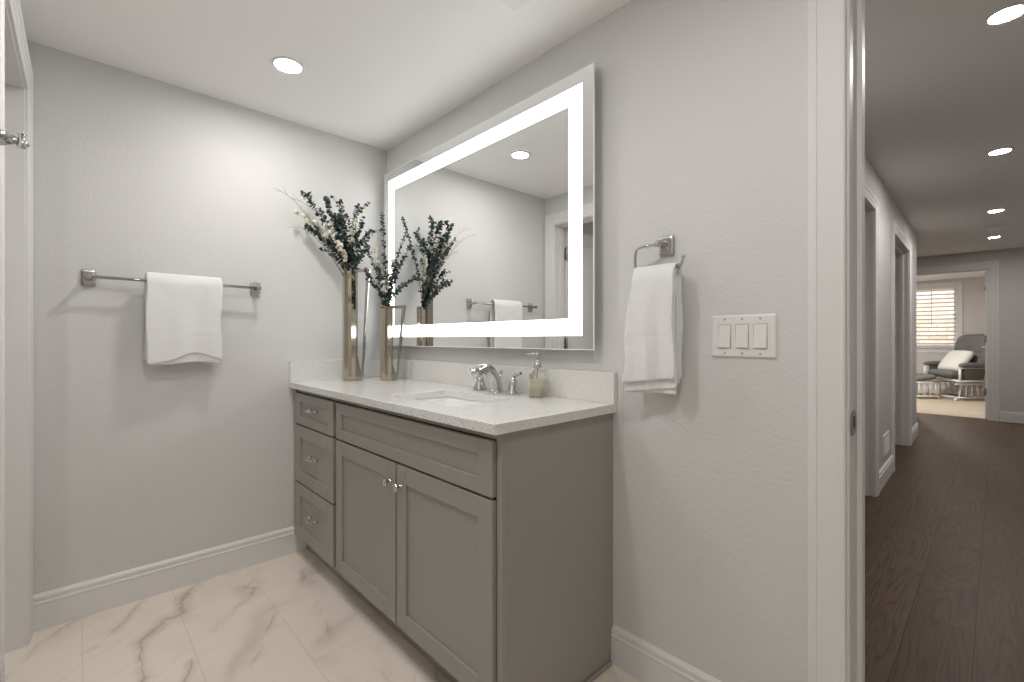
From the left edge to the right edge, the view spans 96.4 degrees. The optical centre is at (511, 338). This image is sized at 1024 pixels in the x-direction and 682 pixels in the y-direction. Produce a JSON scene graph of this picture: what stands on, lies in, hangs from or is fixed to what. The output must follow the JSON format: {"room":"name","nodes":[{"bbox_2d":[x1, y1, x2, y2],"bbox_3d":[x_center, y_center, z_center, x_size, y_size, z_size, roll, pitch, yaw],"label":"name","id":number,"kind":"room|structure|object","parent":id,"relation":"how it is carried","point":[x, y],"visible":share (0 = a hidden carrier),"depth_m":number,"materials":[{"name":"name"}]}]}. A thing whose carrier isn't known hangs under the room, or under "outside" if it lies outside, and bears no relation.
{"room":"bathroom","nodes":[
{"label":"bathroom","id":0,"kind":"room"},
{"bbox_2d":[27,40,386,594],"bbox_3d":[-1.982,-0.010,1.729,3.586,2.278,0.120,0,0,-43],"label":"wall","id":1,"kind":"structure","parent":0,"point":[136,463],"depth_m":2.05,"materials":[{"name":"white paint"}]},
{"bbox_2d":[33,526,306,632],"bbox_3d":[-1.480,1.059,2.108,1.035,0.140,0.016,0,0,-43],"label":"baseboard","id":2,"kind":"structure","parent":1,"relation":"attached to","point":[62,605],"depth_m":2.02,"materials":[{"name":"white paint"}]},
{"bbox_2d":[81,269,261,295],"bbox_3d":[-1.486,-0.250,2.060,0.660,0.068,0.079,0,0,-43],"label":"towel bar","id":3,"kind":"object","parent":1,"relation":"attached to","point":[88,277],"visible":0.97,"depth_m":1.89,"materials":[{"name":"silver metal"}]},
{"bbox_2d":[144,272,222,365],"bbox_3d":[-1.460,-0.087,2.045,0.280,0.400,0.064,0,0,-43],"label":"towel","id":4,"kind":"object","parent":3,"relation":"hanging from","point":[183,312],"visible":1,"depth_m":2.02,"materials":[{"name":"white fabric"}]},
{"bbox_2d":[293,209,345,265],"bbox_3d":[-1.004,-0.472,2.424,0.284,0.394,0.044,0,0,-34],"label":"flower spray","id":5,"kind":"object","parent":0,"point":[296,212],"visible":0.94,"depth_m":2.39,"materials":[{"name":"beige plant"}]},
{"bbox_2d":[20,0,630,150],"bbox_3d":[-0.681,-1.274,0.257,3.460,0.250,4.008,0,0,-43],"label":"ceiling","id":6,"kind":"structure","parent":0,"point":[376,73],"depth_m":1.79,"materials":[{"name":"white paint"}]},
{"bbox_2d":[272,56,303,73],"bbox_3d":[-0.939,-1.146,1.921,0.120,0.006,0.120,0,0,-43],"label":"recessed light","id":7,"kind":"object","parent":6,"relation":"in","point":[288,65],"visible":1,"depth_m":1.92,"materials":[{"name":"white plastic"}]},
{"bbox_2d":[275,59,300,72],"bbox_3d":[-0.939,-1.144,1.921,0.100,0.001,0.100,0,0,-43],"label":"diffuser","id":8,"kind":"object","parent":7,"relation":"attached to","point":[284,65],"depth_m":1.92,"materials":[{"name":"white plastic"}]},
{"bbox_2d":[499,0,529,9],"bbox_3d":[0.006,-1.139,1.386,0.300,0.019,0.300,0,0,-43],"label":"ceiling vent","id":9,"kind":"object","parent":6,"relation":"in","point":[513,4],"visible":1,"depth_m":1.55,"materials":[{"name":"white plastic"}]},
{"bbox_2d":[323,222,346,265],"bbox_3d":[-0.933,-0.445,2.445,0.144,0.340,0.045,0,0,-43],"label":"flower spray","id":10,"kind":"object","parent":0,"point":[325,224],"visible":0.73,"depth_m":2.41,"materials":[{"name":"beige plant"}]},
{"bbox_2d":[330,195,359,266],"bbox_3d":[-0.900,-0.509,2.447,0.069,0.469,0.172,0,0,33],"label":"stem","id":11,"kind":"object","parent":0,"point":[340,210],"visible":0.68,"depth_m":2.43,"materials":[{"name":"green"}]},
{"bbox_2d":[347,217,356,267],"bbox_3d":[-0.858,-0.458,2.450,0.046,0.366,0.102,0,0,-37],"label":"flower spray","id":12,"kind":"object","parent":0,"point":[352,219],"visible":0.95,"depth_m":2.44,"materials":[{"name":"beige plant"}]},
{"bbox_2d":[5,413,1023,681],"bbox_3d":[2.190,1.154,2.962,11.350,0.050,4.008,0,0,-43],"label":"floor","id":13,"kind":"structure","parent":0,"point":[944,534],"depth_m":1.88,"materials":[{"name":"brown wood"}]},
{"bbox_2d":[294,389,612,681],"bbox_3d":[-0.410,0.692,1.997,0.576,0.874,1.643,0,0,-43],"label":"bathroom vanity","id":14,"kind":"object","parent":13,"relation":"on","point":[491,556],"visible":0.94,"depth_m":1.48,"materials":[{"name":"grey wood"}]},
{"bbox_2d":[288,377,616,435],"bbox_3d":[-0.405,0.240,2.000,0.564,0.030,1.648,0,0,-43],"label":"countertop","id":15,"kind":"structure","parent":14,"relation":"on","point":[501,413],"depth_m":1.60,"materials":[{"name":"white stone"}]},
{"bbox_2d":[289,358,379,381],"bbox_3d":[-0.962,0.171,2.594,0.560,0.108,0.020,0,0,-43],"label":"side splash","id":16,"kind":"object","parent":15,"relation":"on","point":[313,370],"visible":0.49,"depth_m":2.51,"materials":[{"name":"white stone"}]},
{"bbox_2d":[342,268,369,380],"bbox_3d":[-0.847,-0.077,2.494,0.146,0.605,0.062,0,0,0],"label":"flower vase","id":17,"kind":"object","parent":15,"relation":"on","point":[351,371],"visible":0.98,"depth_m":2.47,"materials":[{"name":"beige metal"}]},
{"bbox_2d":[274,188,342,273],"bbox_3d":[-1.037,-0.521,2.393,0.374,0.493,0.017,0,0,-35],"label":"bare twig","id":18,"kind":"object","parent":17,"relation":"in","point":[274,188],"visible":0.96,"depth_m":2.41,"materials":[{"name":"brown plant"}]},
{"bbox_2d":[294,224,342,275],"bbox_3d":[-1.010,-0.432,2.418,0.304,0.319,0.035,0,0,-30],"label":"bare twig","id":19,"kind":"object","parent":17,"relation":"in","point":[296,224],"visible":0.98,"depth_m":2.42,"materials":[{"name":"brown plant"}]},
{"bbox_2d":[291,198,347,278],"bbox_3d":[-0.951,-0.478,2.338,0.068,0.409,0.339,0,0,34],"label":"bare twig","id":20,"kind":"object","parent":17,"relation":"in","point":[291,198],"visible":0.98,"depth_m":2.35,"materials":[{"name":"brown plant"}]},
{"bbox_2d":[300,190,344,264],"bbox_3d":[-1.001,-0.526,2.446,0.240,0.503,0.090,0,0,-29],"label":"stem","id":21,"kind":"object","parent":17,"relation":"in","point":[307,195],"visible":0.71,"depth_m":2.41,"materials":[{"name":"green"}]},
{"bbox_2d":[304,223,343,269],"bbox_3d":[-1.003,-0.450,2.457,0.205,0.350,0.117,0,0,-43],"label":"stem","id":22,"kind":"object","parent":17,"relation":"in","point":[309,227],"visible":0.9,"depth_m":2.43,"materials":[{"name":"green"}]},
{"bbox_2d":[323,196,343,262],"bbox_3d":[-0.942,-0.518,2.463,0.103,0.486,0.118,0,0,24],"label":"stem","id":23,"kind":"object","parent":17,"relation":"in","point":[326,199],"visible":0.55,"depth_m":2.44,"materials":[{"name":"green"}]},
{"bbox_2d":[319,235,348,269],"bbox_3d":[-0.946,-0.410,2.463,0.154,0.270,0.093,0,0,-43],"label":"stem","id":24,"kind":"object","parent":17,"relation":"in","point":[333,248],"visible":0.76,"depth_m":2.44,"materials":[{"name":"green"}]},
{"bbox_2d":[326,210,347,267],"bbox_3d":[-0.932,-0.483,2.465,0.122,0.417,0.132,0,0,-43],"label":"stem","id":25,"kind":"object","parent":17,"relation":"in","point":[334,215],"visible":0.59,"depth_m":2.44,"materials":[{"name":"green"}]},
{"bbox_2d":[335,243,349,267],"bbox_3d":[-0.897,-0.389,2.437,0.047,0.228,0.119,0,0,8],"label":"flower spray","id":26,"kind":"object","parent":17,"relation":"in","point":[343,251],"visible":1,"depth_m":2.42,"materials":[{"name":"beige plant"}]},
{"bbox_2d":[333,213,352,267],"bbox_3d":[-0.897,-0.463,2.425,0.095,0.376,0.161,0,0,-5],"label":"stem","id":27,"kind":"object","parent":17,"relation":"in","point":[340,218],"visible":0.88,"depth_m":2.41,"materials":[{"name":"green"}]},
{"bbox_2d":[344,216,364,267],"bbox_3d":[-0.864,-0.477,2.502,0.060,0.403,0.147,0,0,37],"label":"stem","id":28,"kind":"object","parent":17,"relation":"in","point":[361,225],"visible":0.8,"depth_m":2.53,"materials":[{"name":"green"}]},
{"bbox_2d":[345,201,369,264],"bbox_3d":[-0.836,-0.506,2.464,0.152,0.461,0.059,0,0,27],"label":"stem","id":29,"kind":"object","parent":17,"relation":"in","point":[359,209],"visible":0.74,"depth_m":2.46,"materials":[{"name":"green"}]},
{"bbox_2d":[351,237,369,273],"bbox_3d":[-0.812,-0.408,2.455,0.087,0.267,0.144,0,0,-34],"label":"stem","id":30,"kind":"object","parent":17,"relation":"in","point":[358,257],"visible":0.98,"depth_m":2.44,"materials":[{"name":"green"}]},
{"bbox_2d":[351,229,381,266],"bbox_3d":[-0.808,-0.442,2.511,0.188,0.334,0.074,0,0,0],"label":"stem","id":31,"kind":"object","parent":17,"relation":"in","point":[368,233],"visible":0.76,"depth_m":2.49,"materials":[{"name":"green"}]},
{"bbox_2d":[380,306,405,380],"bbox_3d":[-0.644,0.022,2.476,0.140,0.405,0.046,0,0,7],"label":"flower vase","id":32,"kind":"object","parent":15,"relation":"on","point":[387,371],"visible":0.98,"depth_m":2.46,"materials":[{"name":"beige metal"}]},
{"bbox_2d":[364,267,385,307],"bbox_3d":[-0.723,-0.228,2.419,0.062,0.286,0.172,0,0,34],"label":"stem","id":33,"kind":"object","parent":32,"relation":"in","point":[376,286],"visible":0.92,"depth_m":2.40,"materials":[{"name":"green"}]},
{"bbox_2d":[364,241,385,299],"bbox_3d":[-0.733,-0.302,2.453,0.123,0.434,0.050,0,0,-36],"label":"stem","id":34,"kind":"object","parent":32,"relation":"in","point":[365,243],"visible":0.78,"depth_m":2.44,"materials":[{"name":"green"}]},
{"bbox_2d":[371,247,383,277],"bbox_3d":[-0.718,-0.292,2.475,0.083,0.413,0.042,0,0,5],"label":"flower spray","id":35,"kind":"object","parent":32,"relation":"in","point":[374,250],"visible":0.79,"depth_m":2.47,"materials":[{"name":"beige plant"}]},
{"bbox_2d":[375,266,388,304],"bbox_3d":[-0.693,-0.235,2.445,0.104,0.300,0.070,0,0,-43],"label":"stem","id":36,"kind":"object","parent":32,"relation":"in","point":[377,267],"visible":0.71,"depth_m":2.44,"materials":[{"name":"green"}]},
{"bbox_2d":[380,212,388,302],"bbox_3d":[-0.710,-0.404,2.541,0.040,0.639,0.167,0,0,-28],"label":"stem","id":37,"kind":"object","parent":32,"relation":"in","point":[383,219],"visible":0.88,"depth_m":2.54,"materials":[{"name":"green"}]},
{"bbox_2d":[380,280,388,299],"bbox_3d":[-0.679,-0.199,2.443,0.050,0.228,0.080,0,0,-9],"label":"flower spray","id":38,"kind":"object","parent":32,"relation":"in","point":[383,281],"visible":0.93,"depth_m":2.42,"materials":[{"name":"beige plant"}]},
{"bbox_2d":[382,263,398,305],"bbox_3d":[-0.637,-0.236,2.384,0.064,0.302,0.198,0,0,-31],"label":"stem","id":39,"kind":"object","parent":32,"relation":"in","point":[394,268],"visible":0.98,"depth_m":2.39,"materials":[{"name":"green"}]},
{"bbox_2d":[386,258,395,302],"bbox_3d":[-0.642,-0.251,2.414,0.051,0.332,0.150,0,0,-25],"label":"flower spray","id":40,"kind":"object","parent":32,"relation":"in","point":[392,260],"visible":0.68,"depth_m":2.39,"materials":[{"name":"beige plant"}]},
{"bbox_2d":[386,228,407,294],"bbox_3d":[-0.596,-0.315,2.369,0.039,0.461,0.290,0,0,-37],"label":"stem","id":41,"kind":"object","parent":32,"relation":"in","point":[406,229],"visible":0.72,"depth_m":2.34,"materials":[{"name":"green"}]},
{"bbox_2d":[384,245,411,300],"bbox_3d":[-0.593,-0.278,2.383,0.047,0.386,0.253,0,0,-43],"label":"stem","id":42,"kind":"object","parent":32,"relation":"in","point":[408,248],"visible":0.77,"depth_m":2.35,"materials":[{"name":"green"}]},
{"bbox_2d":[385,275,416,310],"bbox_3d":[-0.578,-0.202,2.365,0.302,0.234,0.038,0,0,44],"label":"stem","id":43,"kind":"object","parent":32,"relation":"in","point":[413,277],"visible":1,"depth_m":2.37,"materials":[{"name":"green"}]},
{"bbox_2d":[418,397,484,405],"bbox_3d":[-0.242,0.334,1.781,0.340,0.157,0.485,0,0,-43],"label":"undermount sink","id":44,"kind":"object","parent":15,"relation":"in","point":[450,401],"visible":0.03,"depth_m":1.99,"materials":[{"name":"white ceramic"}]},
{"bbox_2d":[469,364,521,394],"bbox_3d":[-0.106,0.164,1.908,0.169,0.123,0.328,0,0,-43],"label":"faucet","id":45,"kind":"object","parent":15,"relation":"on","point":[495,384],"visible":1,"depth_m":1.90,"materials":[{"name":"silver metal"}]},
{"bbox_2d":[525,353,545,397],"bbox_3d":[0.092,0.140,1.779,0.071,0.170,0.052,0,0,38],"label":"soap dispenser","id":46,"kind":"object","parent":15,"relation":"on","point":[537,378],"visible":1,"depth_m":1.76,"materials":[{"name":"clear glass"}]},
{"bbox_2d":[529,368,545,397],"bbox_3d":[0.099,0.168,1.773,0.052,0.114,0.052,0,0,38],"label":"bottle","id":47,"kind":"object","parent":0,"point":[537,378],"depth_m":1.75,"materials":[{"name":"clear glass"}]},
{"bbox_2d":[387,0,807,681],"bbox_3d":[0.605,-0.046,1.469,0.176,2.350,4.008,0,0,-43],"label":"wall","id":48,"kind":"structure","parent":0,"point":[701,106],"depth_m":1.37,"materials":[{"name":"white paint"}]},
{"bbox_2d":[384,62,594,349],"bbox_3d":[-0.218,-0.467,2.181,0.045,1.014,1.526,0,0,-43],"label":"mirror","id":49,"kind":"object","parent":48,"relation":"attached to","point":[498,216],"visible":0.87,"depth_m":1.95,"materials":[{"name":"clear mirror"}]},
{"bbox_2d":[393,359,616,403],"bbox_3d":[-0.200,0.171,2.179,0.020,0.108,1.628,0,0,-43],"label":"backsplash","id":50,"kind":"structure","parent":48,"relation":"attached to","point":[594,386],"depth_m":1.89,"materials":[{"name":"white stone"}]},
{"bbox_2d":[622,262,682,394],"bbox_3d":[0.438,-0.030,1.432,0.072,0.403,0.178,0,0,-43],"label":"towel","id":51,"kind":"object","parent":48,"relation":"attached to","point":[653,336],"visible":1,"depth_m":1.40,"materials":[{"name":"white fabric"}]},
{"bbox_2d":[634,235,684,272],"bbox_3d":[0.470,-0.259,1.435,0.068,0.138,0.173,0,0,-43],"label":"towel ring","id":52,"kind":"object","parent":48,"relation":"attached to","point":[666,244],"visible":0.87,"depth_m":1.44,"materials":[{"name":"silver metal"}]},
{"bbox_2d":[611,624,720,681],"bbox_3d":[0.552,1.064,1.385,0.016,0.130,0.589,0,0,-43],"label":"baseboard","id":53,"kind":"structure","parent":48,"relation":"attached to","point":[644,661],"depth_m":1.50,"materials":[{"name":"white paint"}]},
{"bbox_2d":[712,314,776,358],"bbox_3d":[0.647,-0.008,1.288,0.011,0.121,0.173,0,0,-43],"label":"switch plate","id":54,"kind":"object","parent":48,"relation":"attached to","point":[749,335],"visible":1,"depth_m":1.28,"materials":[{"name":"white plastic"}]},
{"bbox_2d":[808,0,846,681],"bbox_3d":[1.092,0.063,0.810,0.019,2.132,0.986,0,0,-43],"label":"trim","id":55,"kind":"structure","parent":48,"relation":"attached to","point":[827,19],"depth_m":1.13,"materials":[{"name":"white paint"}]},
{"bbox_2d":[847,0,864,681],"bbox_3d":[1.163,0.098,0.877,0.178,2.063,0.848,0,0,-43],"label":"trim","id":56,"kind":"structure","parent":48,"relation":"attached to","point":[855,8],"depth_m":1.16,"materials":[{"name":"white paint"}]},
{"bbox_2d":[850,410,856,435],"bbox_3d":[0.846,0.207,1.135,0.065,0.061,0.002,0,0,-43],"label":"strike plate","id":57,"kind":"object","parent":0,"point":[853,418],"visible":1,"depth_m":1.13,"materials":[{"name":"grey metal"}]},
{"bbox_2d":[865,155,916,469],"bbox_3d":[2.714,-0.046,3.483,5.690,2.350,0.120,0,0,-44],"label":"wall","id":58,"kind":"structure","parent":0,"point":[889,211],"depth_m":3.75,"materials":[{"name":"grey paint"}]},
{"bbox_2d":[865,200,873,496],"bbox_3d":[2.227,0.098,3.007,0.924,2.063,0.122,0,0,-44],"label":"trim","id":59,"kind":"structure","parent":58,"relation":"attached to","point":[869,212],"depth_m":3.29,"materials":[{"name":"white paint"}]},
{"bbox_2d":[865,182,878,496],"bbox_3d":[2.276,0.061,2.957,1.068,2.135,0.021,0,0,-44],"label":"trim","id":60,"kind":"structure","parent":58,"relation":"attached to","point":[872,200],"depth_m":3.28,"materials":[{"name":"white paint"}]},
{"bbox_2d":[879,455,893,492],"bbox_3d":[2.954,1.059,3.622,0.828,0.140,0.016,0,0,-44],"label":"baseboard","id":61,"kind":"structure","parent":58,"relation":"attached to","point":[887,469],"depth_m":3.61,"materials":[{"name":"white paint"}]},
{"bbox_2d":[883,430,889,457],"bbox_3d":[3.000,0.842,3.670,0.320,0.175,0.010,0,0,-44],"label":"air vent","id":62,"kind":"object","parent":58,"relation":"in","point":[886,437],"visible":1,"depth_m":3.65,"materials":[{"name":"white plastic"}]},
{"bbox_2d":[895,236,908,445],"bbox_3d":[3.706,0.098,4.450,1.256,2.063,0.122,0,0,-44],"label":"trim","id":63,"kind":"structure","parent":58,"relation":"attached to","point":[901,253],"depth_m":4.86,"materials":[{"name":"white paint"}]},
{"bbox_2d":[892,221,911,470],"bbox_3d":[3.755,0.061,4.399,1.400,2.135,0.021,0,0,-44],"label":"trim","id":64,"kind":"structure","parent":58,"relation":"attached to","point":[896,231],"depth_m":4.07,"materials":[{"name":"white paint"}]},
{"bbox_2d":[912,423,918,442],"bbox_3d":[4.533,1.059,5.161,0.773,0.140,0.016,0,0,-44],"label":"baseboard","id":65,"kind":"structure","parent":58,"relation":"attached to","point":[915,427],"depth_m":5.18,"materials":[{"name":"white paint"}]},
{"bbox_2d":[865,0,1023,280],"bbox_3d":[4.834,-1.321,5.449,11.690,0.200,4.500,0,0,-43],"label":"ceiling","id":66,"kind":"structure","parent":0,"point":[944,86],"depth_m":2.55,"materials":[{"name":"white paint"}]},
{"bbox_2d":[986,225,1004,229],"bbox_3d":[5.226,-1.201,4.952,0.136,0.038,0.136,0,0,-43],"label":"smoke detector","id":67,"kind":"object","parent":66,"relation":"attached to","point":[993,227],"visible":1,"depth_m":4.92,"materials":[{"name":"white plastic"}]},
{"bbox_2d":[987,209,1004,212],"bbox_3d":[4.597,-1.218,4.351,0.116,0.006,0.116,0,0,-43],"label":"recessed light","id":68,"kind":"object","parent":66,"relation":"in","point":[995,210],"visible":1,"depth_m":4.34,"materials":[{"name":"white plastic"}]},
{"bbox_2d":[987,147,1012,154],"bbox_3d":[3.172,-1.218,2.977,0.116,0.006,0.116,0,0,-43],"label":"recessed light","id":69,"kind":"object","parent":66,"relation":"in","point":[1002,150],"visible":1,"depth_m":2.97,"materials":[{"name":"white plastic"}]},
{"bbox_2d":[990,149,1010,154],"bbox_3d":[3.172,-1.216,2.977,0.096,0.001,0.096,0,0,-43],"label":"diffuser","id":70,"kind":"object","parent":69,"relation":"attached to","point":[999,151],"depth_m":2.97,"materials":[{"name":"white plastic"}]},
{"bbox_2d":[985,2,1023,24],"bbox_3d":[1.858,-1.218,1.718,0.116,0.006,0.116,0,0,-43],"label":"recessed light","id":71,"kind":"object","parent":66,"relation":"in","point":[1008,13],"visible":1,"depth_m":1.72,"materials":[{"name":"white plastic"}]},
{"bbox_2d":[989,6,1023,22],"bbox_3d":[1.858,-1.216,1.718,0.096,0.001,0.096,0,0,-43],"label":"diffuser","id":72,"kind":"object","parent":71,"relation":"attached to","point":[1008,13],"depth_m":1.72,"materials":[{"name":"white plastic"}]},
{"bbox_2d":[917,277,984,388],"bbox_3d":[8.993,-0.046,9.368,0.140,2.350,4.500,0,0,-43],"label":"wall","id":73,"kind":"structure","parent":0,"point":[973,288],"depth_m":9.13,"materials":[{"name":"grey paint"}]},
{"bbox_2d":[917,347,954,352],"bbox_3d":[8.632,0.229,9.628,0.070,0.120,1.245,0,0,-43],"label":"trim","id":74,"kind":"structure","parent":73,"relation":"attached to","point":[919,349],"depth_m":9.48,"materials":[{"name":"white paint"}]},
{"bbox_2d":[917,286,956,346],"bbox_3d":[8.712,-0.451,9.704,0.050,1.240,1.025,0,0,-43],"label":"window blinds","id":75,"kind":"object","parent":73,"relation":"in","point":[951,291],"depth_m":9.54,"materials":[{"name":"white plastic"}]},
{"bbox_2d":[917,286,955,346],"bbox_3d":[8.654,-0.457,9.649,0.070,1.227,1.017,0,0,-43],"label":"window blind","id":76,"kind":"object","parent":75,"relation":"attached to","point":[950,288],"visible":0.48,"depth_m":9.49,"materials":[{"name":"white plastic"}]},
{"bbox_2d":[917,281,962,338],"bbox_3d":[8.635,-0.497,9.631,0.021,1.332,1.210,0,0,-43],"label":"trim","id":77,"kind":"structure","parent":73,"relation":"attached to","point":[959,284],"depth_m":9.23,"materials":[{"name":"white paint"}]},
{"bbox_2d":[919,386,982,395],"bbox_3d":[8.937,1.059,9.314,0.016,0.140,4.300,0,0,-43],"label":"baseboard","id":78,"kind":"structure","parent":73,"relation":"attached to","point":[955,390],"depth_m":9.29,"materials":[{"name":"white paint"}]},
{"bbox_2d":[917,392,986,418],"bbox_3d":[7.669,1.152,8.120,3.700,0.054,4.500,0,0,-43],"label":"floor","id":79,"kind":"structure","parent":0,"point":[971,408],"depth_m":7.63,"materials":[{"name":"beige carpet"}]},
{"bbox_2d":[917,373,940,398],"bbox_3d":[7.803,0.897,8.809,0.466,0.468,0.500,0,0,5],"label":"ottoman","id":80,"kind":"object","parent":79,"relation":"on","point":[921,377],"visible":0.68,"depth_m":8.59,"materials":[{"name":"white wood"}]},
{"bbox_2d":[917,373,936,380],"bbox_3d":[7.803,0.735,8.809,0.396,0.144,0.500,0,0,5],"label":"cushion","id":81,"kind":"object","parent":80,"relation":"on","point":[920,376],"depth_m":8.59,"materials":[{"name":"grey fabric"}]},
{"bbox_2d":[923,334,984,400],"bbox_3d":[8.454,0.520,8.646,0.883,1.227,0.800,0,0,-1],"label":"glider chair","id":82,"kind":"object","parent":79,"relation":"on","point":[974,370],"visible":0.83,"depth_m":8.48,"materials":[{"name":"grey fabric"}]},
{"bbox_2d":[923,361,940,365],"bbox_3d":[8.333,0.480,8.988,0.500,0.100,0.110,0,0,-1],"label":"cushion","id":83,"kind":"object","parent":82,"relation":"on","point":[928,363],"depth_m":8.94,"materials":[{"name":"grey fabric"}]},
{"bbox_2d":[928,369,970,379],"bbox_3d":[8.311,0.665,8.642,0.597,0.195,0.540,0,0,-1],"label":"seat cushion","id":84,"kind":"object","parent":82,"relation":"on","point":[945,373],"depth_m":8.53,"materials":[{"name":"grey fabric"}]},
{"bbox_2d":[938,350,973,370],"bbox_3d":[8.356,0.414,8.630,0.359,0.398,0.460,0,0,-1],"label":"throw pillow","id":85,"kind":"object","parent":82,"relation":"on","point":[951,361],"visible":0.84,"depth_m":8.55,"materials":[{"name":"white fabric"}]},
{"bbox_2d":[954,334,984,370],"bbox_3d":[8.704,0.295,8.651,0.335,0.776,0.700,0,0,-1],"label":"cushion","id":86,"kind":"object","parent":82,"relation":"on","point":[975,343],"depth_m":8.58,"materials":[{"name":"grey fabric"}]},
{"bbox_2d":[958,363,984,367],"bbox_3d":[8.348,0.480,8.298,0.500,0.100,0.110,0,0,-1],"label":"cushion","id":87,"kind":"object","parent":82,"relation":"on","point":[963,365],"depth_m":8.25,"materials":[{"name":"grey fabric"}]},
{"bbox_2d":[917,248,1023,412],"bbox_3d":[6.412,-0.046,6.661,0.130,2.350,4.100,0,0,-43],"label":"wall","id":88,"kind":"structure","parent":0,"point":[1011,260],"depth_m":6.21,"materials":[{"name":"grey paint"}]},
{"bbox_2d":[917,260,999,421],"bbox_3d":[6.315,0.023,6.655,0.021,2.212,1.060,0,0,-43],"label":"trim","id":89,"kind":"structure","parent":88,"relation":"attached to","point":[993,266],"depth_m":6.32,"materials":[{"name":"white paint"}]},
{"bbox_2d":[984,272,986,417],"bbox_3d":[6.993,0.084,6.731,0.819,2.070,0.049,0,0,-42],"label":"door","id":90,"kind":"structure","parent":88,"relation":"in","point":[985,282],"depth_m":6.47,"materials":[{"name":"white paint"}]},
{"bbox_2d":[1000,411,1023,423],"bbox_3d":[7.011,1.059,5.919,0.016,0.140,0.960,0,0,-43],"label":"baseboard","id":91,"kind":"structure","parent":88,"relation":"attached to","point":[1013,417],"depth_m":6.18,"materials":[{"name":"white paint"}]},
{"bbox_3d":[-0.601,-0.010,0.332,0.120,2.278,3.808,0,0,-43],"label":"wall","id":92,"kind":"structure","parent":0,"visible":0},
{"bbox_2d":[0,129,30,148],"bbox_3d":[-0.880,-0.345,0.778,0.086,0.060,0.048,0,0,-43],"label":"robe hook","id":93,"kind":"object","parent":92,"relation":"attached to","point":[6,138],"visible":1,"depth_m":0.79,"materials":[{"name":"silver metal"}]},
{"bbox_2d":[0,0,32,681],"bbox_3d":[-1.575,0.098,1.365,0.122,2.063,0.783,0,0,-43],"label":"trim","id":94,"kind":"structure","parent":92,"relation":"attached to","point":[14,85],"depth_m":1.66,"materials":[{"name":"white paint"}]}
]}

